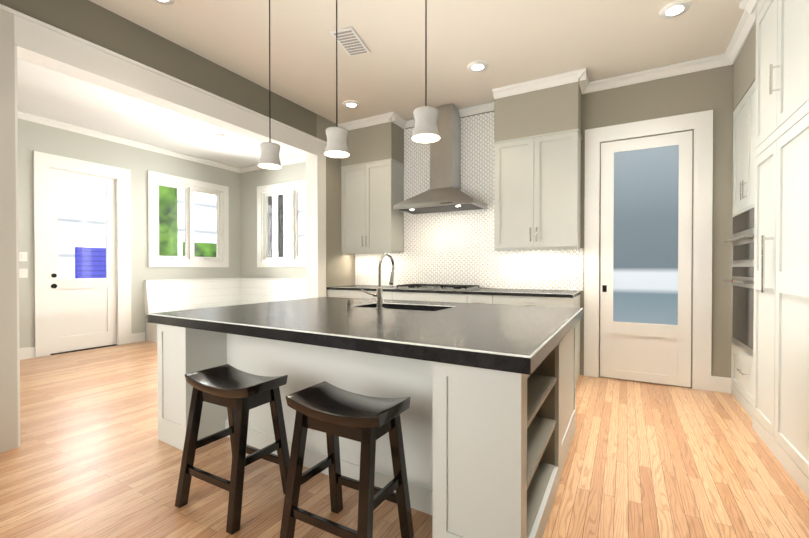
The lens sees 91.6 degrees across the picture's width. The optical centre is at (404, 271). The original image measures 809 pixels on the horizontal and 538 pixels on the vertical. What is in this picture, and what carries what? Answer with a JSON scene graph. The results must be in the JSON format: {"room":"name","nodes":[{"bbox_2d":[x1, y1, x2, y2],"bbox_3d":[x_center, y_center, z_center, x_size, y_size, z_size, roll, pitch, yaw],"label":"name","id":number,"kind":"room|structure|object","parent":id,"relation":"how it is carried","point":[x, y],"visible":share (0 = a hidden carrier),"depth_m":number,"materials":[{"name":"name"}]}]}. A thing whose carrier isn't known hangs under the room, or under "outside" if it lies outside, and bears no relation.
{"room":"kitchen","nodes":[
{"label":"kitchen","id":0,"kind":"room"},
{"bbox_2d":[18,118,240,348],"bbox_3d":[-4.539,-0.452,5.636,0.150,3.110,5.310,0,1,29],"label":"wall","id":1,"kind":"structure","parent":0,"point":[138,163],"depth_m":6.08,"materials":[{"name":"grey paint"}]},
{"bbox_2d":[19,269,27,277],"bbox_3d":[-4.820,0.019,4.973,0.009,0.116,0.080,0,1,29],"label":"switch plate","id":2,"kind":"object","parent":1,"relation":"attached to","point":[23,273],"depth_m":4.97,"materials":[{"name":"white plastic"}]},
{"bbox_2d":[19,252,27,260],"bbox_3d":[-4.820,-0.191,4.971,0.009,0.116,0.080,0,1,29],"label":"switch plate","id":3,"kind":"object","parent":1,"relation":"attached to","point":[22,255],"depth_m":4.97,"materials":[{"name":"white plastic"}]},
{"bbox_2d":[18,111,305,359],"bbox_3d":[-3.200,-0.444,4.884,3.220,3.108,5.010,0,1,29],"label":"trim","id":4,"kind":"structure","parent":1,"relation":"attached to","point":[43,163],"depth_m":5.51,"materials":[{"name":"white paint"},{"name":"wood"}]},
{"bbox_2d":[148,170,228,266],"bbox_3d":[-3.781,-0.849,6.928,0.142,1.540,1.450,0,1,29],"label":"window","id":5,"kind":"structure","parent":1,"relation":"in","point":[189,259],"depth_m":6.88,"materials":[{"name":"white wood"}]},
{"bbox_2d":[0,0,354,296],"bbox_3d":[-2.185,-0.430,3.252,0.150,3.110,6.860,0,1,29],"label":"wall","id":6,"kind":"structure","parent":0,"point":[90,21],"depth_m":3.60,"materials":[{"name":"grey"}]},
{"bbox_2d":[0,4,732,452],"bbox_3d":[-0.457,-0.417,1.960,4.472,3.108,6.300,0,1,29],"label":"trim","id":7,"kind":"structure","parent":6,"relation":"attached to","point":[32,40],"depth_m":2.96,"materials":[{"name":"white wood"}]},
{"bbox_2d":[240,161,305,278],"bbox_3d":[-1.806,-0.465,7.060,3.220,3.110,0.150,0,1,29],"label":"wall","id":8,"kind":"structure","parent":0,"point":[251,182],"depth_m":7.57,"materials":[{"name":"grey paint"}]},
{"bbox_2d":[257,179,305,266],"bbox_3d":[-2.002,-0.851,7.137,1.800,1.540,0.142,0,1,29],"label":"window","id":9,"kind":"structure","parent":8,"relation":"in","point":[265,260],"depth_m":7.29,"materials":[{"name":"white wood"}]},
{"bbox_2d":[17,0,744,167],"bbox_3d":[-1.387,-2.241,2.788,8.420,0.520,7.160,0,1,29],"label":"ceiling","id":10,"kind":"structure","parent":0,"point":[510,42],"depth_m":3.55,"materials":[{"name":"beige paint"}]},
{"bbox_2d":[153,0,175,4],"bbox_3d":[-1.744,-1.973,2.807,0.196,0.012,0.196,0,1,29],"label":"recessed light","id":11,"kind":"object","parent":10,"relation":"in","point":[167,2],"visible":0.94,"depth_m":2.86,"materials":[{"name":"white"}]},
{"bbox_2d":[216,133,225,138],"bbox_3d":[-2.693,-1.989,5.773,0.136,0.035,0.136,0,1,29],"label":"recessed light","id":12,"kind":"object","parent":10,"relation":"attached to","point":[221,136],"visible":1,"depth_m":5.73,"materials":[{"name":"white"}]},
{"bbox_2d":[258,0,281,168],"bbox_3d":[-0.924,-1.351,2.696,0.152,1.255,0.152,0,1,29],"label":"pendant light","id":13,"kind":"object","parent":10,"relation":"hanging from","point":[269,157],"visible":1,"depth_m":2.67,"materials":[{"name":"ceramic"}]},
{"bbox_2d":[324,0,348,157],"bbox_3d":[-0.415,-1.348,2.410,0.152,1.255,0.152,0,1,29],"label":"pendant light","id":14,"kind":"object","parent":10,"relation":"hanging from","point":[336,146],"visible":1,"depth_m":2.37,"materials":[{"name":"ceramic"}]},
{"bbox_2d":[330,27,369,55],"bbox_3d":[-0.462,-1.977,3.395,0.200,0.015,0.380,0,1,17],"label":"ceiling vent","id":15,"kind":"object","parent":10,"relation":"in","point":[350,41],"visible":1,"depth_m":3.37,"materials":[{"name":"white metal"}]},
{"bbox_2d":[343,101,359,107],"bbox_3d":[-0.633,-1.990,4.683,0.196,0.012,0.196,0,1,29],"label":"recessed light","id":16,"kind":"object","parent":10,"relation":"in","point":[351,104],"visible":0.98,"depth_m":4.68,"materials":[{"name":"white"}]},
{"bbox_2d":[412,0,439,142],"bbox_3d":[0.116,-1.345,2.112,0.152,1.255,0.152,0,1,29],"label":"pendant light","id":17,"kind":"object","parent":10,"relation":"hanging from","point":[425,127],"visible":1,"depth_m":2.08,"materials":[{"name":"ceramic"}]},
{"bbox_2d":[467,61,487,71],"bbox_3d":[0.708,-1.982,3.804,0.196,0.012,0.196,0,1,29],"label":"recessed light","id":18,"kind":"object","parent":10,"relation":"in","point":[477,66],"visible":0.98,"depth_m":3.80,"materials":[{"name":"white"}]},
{"bbox_2d":[659,0,690,18],"bbox_3d":[2.038,-1.974,2.965,0.196,0.012,0.196,0,1,29],"label":"recessed light","id":19,"kind":"object","parent":10,"relation":"in","point":[675,9],"visible":1,"depth_m":2.95,"materials":[{"name":"white"}]},
{"bbox_2d":[0,341,808,537],"bbox_3d":[-1.387,1.179,2.819,8.420,0.100,7.160,0,1,29],"label":"floor","id":20,"kind":"structure","parent":0,"point":[92,456],"depth_m":2.20,"materials":[{"name":"brown wood"}]},
{"bbox_2d":[144,278,231,341],"bbox_3d":[-3.572,0.612,6.577,0.620,0.965,1.140,0,1,29],"label":"bench","id":21,"kind":"object","parent":20,"relation":"on","point":[168,295],"depth_m":6.67,"materials":[{"name":"white wood"}]},
{"bbox_2d":[175,364,289,534],"bbox_3d":[-0.840,0.825,1.963,0.460,0.624,0.373,0,1,29],"label":"stool","id":22,"kind":"object","parent":20,"relation":"on","point":[238,394],"visible":1,"depth_m":1.91,"materials":[{"name":"brown wood"}]},
{"bbox_2d":[232,278,305,305],"bbox_3d":[-2.068,0.611,6.757,3.066,0.965,0.648,0,1,29],"label":"bench","id":23,"kind":"object","parent":20,"relation":"on","point":[244,290],"depth_m":7.32,"materials":[{"name":"white wood"}]},
{"bbox_2d":[280,381,413,537],"bbox_3d":[-0.235,0.828,1.631,0.460,0.624,0.373,0,1,29],"label":"stool","id":24,"kind":"object","parent":20,"relation":"on","point":[333,413],"visible":1,"depth_m":1.59,"materials":[{"name":"brown wood"}]},
{"bbox_2d":[326,285,369,298],"bbox_3d":[-0.598,0.671,5.306,0.611,0.870,0.618,0,1,29],"label":"base cabinet","id":25,"kind":"object","parent":20,"relation":"on","point":[355,291],"depth_m":5.02,"materials":[{"name":"grey paint"}]},
{"bbox_2d":[157,305,577,537],"bbox_3d":[-0.226,0.750,2.718,2.440,0.760,1.810,0,1,29],"label":"kitchen island","id":26,"kind":"object","parent":20,"relation":"on","point":[488,420],"depth_m":1.93,"materials":[{"name":"grey paint"}]},
{"bbox_2d":[346,253,394,309],"bbox_3d":[-0.260,0.063,2.945,0.344,0.406,0.228,0,1,29],"label":"faucet","id":27,"kind":"object","parent":26,"relation":"on","point":[379,294],"visible":1,"depth_m":2.80,"materials":[{"name":"silver metal"}]},
{"bbox_2d":[366,289,397,299],"bbox_3d":[-0.163,0.674,5.061,0.513,0.870,0.618,0,1,29],"label":"base cabinet","id":28,"kind":"object","parent":20,"relation":"on","point":[390,294],"depth_m":4.73,"materials":[{"name":"grey paint"}]},
{"bbox_2d":[398,289,441,300],"bbox_3d":[0.210,0.675,4.851,0.595,0.870,0.618,0,1,29],"label":"base cabinet","id":29,"kind":"object","parent":20,"relation":"on","point":[403,294],"depth_m":4.52,"materials":[{"name":"grey paint"}]},
{"bbox_2d":[434,289,489,302],"bbox_3d":[0.621,0.678,4.621,0.595,0.870,0.618,0,1,29],"label":"base cabinet","id":30,"kind":"object","parent":20,"relation":"on","point":[459,296],"depth_m":4.30,"materials":[{"name":"grey paint"}]},
{"bbox_2d":[396,284,479,289],"bbox_3d":[0.403,0.180,4.729,0.920,0.038,0.520,0,1,29],"label":"cooktop","id":31,"kind":"object","parent":30,"relation":"in","point":[441,286],"visible":1,"depth_m":4.62,"materials":[{"name":"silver metal"}]},
{"bbox_2d":[474,289,509,303],"bbox_3d":[0.920,0.679,4.453,0.343,0.870,0.618,0,1,29],"label":"base cabinet","id":32,"kind":"object","parent":20,"relation":"on","point":[482,298],"depth_m":4.14,"materials":[{"name":"grey paint"}]},
{"bbox_2d":[494,293,579,382],"bbox_3d":[1.382,0.681,4.193,0.843,0.870,0.618,0,1,29],"label":"base cabinet","id":33,"kind":"object","parent":20,"relation":"on","point":[554,298],"depth_m":3.92,"materials":[{"name":"grey paint"}]},
{"bbox_2d":[727,80,750,415],"bbox_3d":[3.049,-0.173,3.065,0.634,2.600,0.938,0,1,29],"label":"tall cabinet","id":34,"kind":"object","parent":20,"relation":"on","point":[741,208],"depth_m":3.29,"materials":[{"name":"grey paint"}]},
{"bbox_2d":[751,0,802,485],"bbox_3d":[2.533,-0.400,2.179,0.668,3.070,1.110,0,1,29],"label":"tall cabinet","id":35,"kind":"object","parent":20,"relation":"on","point":[767,53],"depth_m":2.40,"materials":[{"name":"grey paint"}]},
{"bbox_2d":[799,104,808,497],"bbox_3d":[2.032,0.180,1.324,0.698,1.925,1.019,0,1,29],"label":"tall cabinet","id":36,"kind":"object","parent":20,"relation":"on","point":[803,224],"depth_m":2.05,"materials":[{"name":"grey paint"}]},
{"bbox_2d":[377,65,733,387],"bbox_3d":[1.525,-0.442,4.546,5.050,3.110,0.150,0,1,29],"label":"wall","id":37,"kind":"structure","parent":0,"point":[704,90],"depth_m":3.71,"materials":[{"name":"beige paint"}]},
{"bbox_2d":[338,112,405,253],"bbox_3d":[-0.428,-1.120,5.307,0.890,1.763,0.398,0,1,29],"label":"upper cabinet","id":38,"kind":"object","parent":37,"relation":"attached to","point":[372,164],"visible":0.98,"depth_m":5.19,"materials":[{"name":"grey paint"}]},
{"bbox_2d":[393,103,486,213],"bbox_3d":[0.430,-1.373,4.763,1.020,1.245,0.502,0,1,29],"label":"range hood","id":39,"kind":"object","parent":37,"relation":"attached to","point":[443,193],"visible":0.96,"depth_m":4.71,"materials":[{"name":"silver metal"}]},
{"bbox_2d":[355,112,582,290],"bbox_3d":[0.605,-0.857,4.965,3.028,2.108,0.010,0,1,29],"label":"tile backsplash","id":40,"kind":"structure","parent":37,"relation":"attached to","point":[454,248],"depth_m":4.86,"materials":[{"name":"white tile"}]},
{"bbox_2d":[492,68,588,250],"bbox_3d":[1.463,-1.111,4.245,0.932,1.763,0.398,0,1,29],"label":"upper cabinet","id":41,"kind":"object","parent":37,"relation":"attached to","point":[537,133],"visible":1,"depth_m":4.14,"materials":[{"name":"grey paint"}]},
{"bbox_2d":[584,110,712,390],"bbox_3d":[2.405,-0.196,3.950,1.090,2.630,0.026,0,1,29],"label":"pantry door","id":42,"kind":"structure","parent":37,"relation":"in","point":[645,259],"depth_m":3.93,"materials":[{"name":"white wood"}]},
{"bbox_2d":[731,24,750,103],"bbox_3d":[3.056,-1.708,3.047,0.618,0.470,0.938,0,1,29],"label":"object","id":43,"kind":"structure","parent":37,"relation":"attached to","point":[741,62],"depth_m":3.32,"materials":[{"name":"grey paint"}]},
{"bbox_2d":[803,0,808,107],"bbox_3d":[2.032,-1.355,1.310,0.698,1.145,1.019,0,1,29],"label":"upper cabinet","id":44,"kind":"object","parent":0,"relation":"attached to","point":[805,2],"depth_m":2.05,"materials":[{"name":"grey paint"}]},
{"label":"outside","id":45,"kind":"structure","parent":0,"visible":0},
{"bbox_2d":[57,178,305,278],"bbox_3d":[-3.618,-1.915,7.681,10.000,8.000,12.000,0,1,29],"label":"window glass","id":46,"kind":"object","parent":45,"point":[65,202],"depth_m":8.84,"materials":[{"name":"multicoloured"}]},
{"bbox_3d":[-4.399,-0.424,2.599,3.070,3.110,0.150,0,1,29],"label":"wall","id":47,"kind":"structure","parent":0,"visible":0},
{"bbox_2d":[49,168,115,353],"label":"door","id":48,"kind":"structure","parent":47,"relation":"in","point":[82,313],"depth_m":5.54,"materials":[{"name":"white wood"}]}
]}

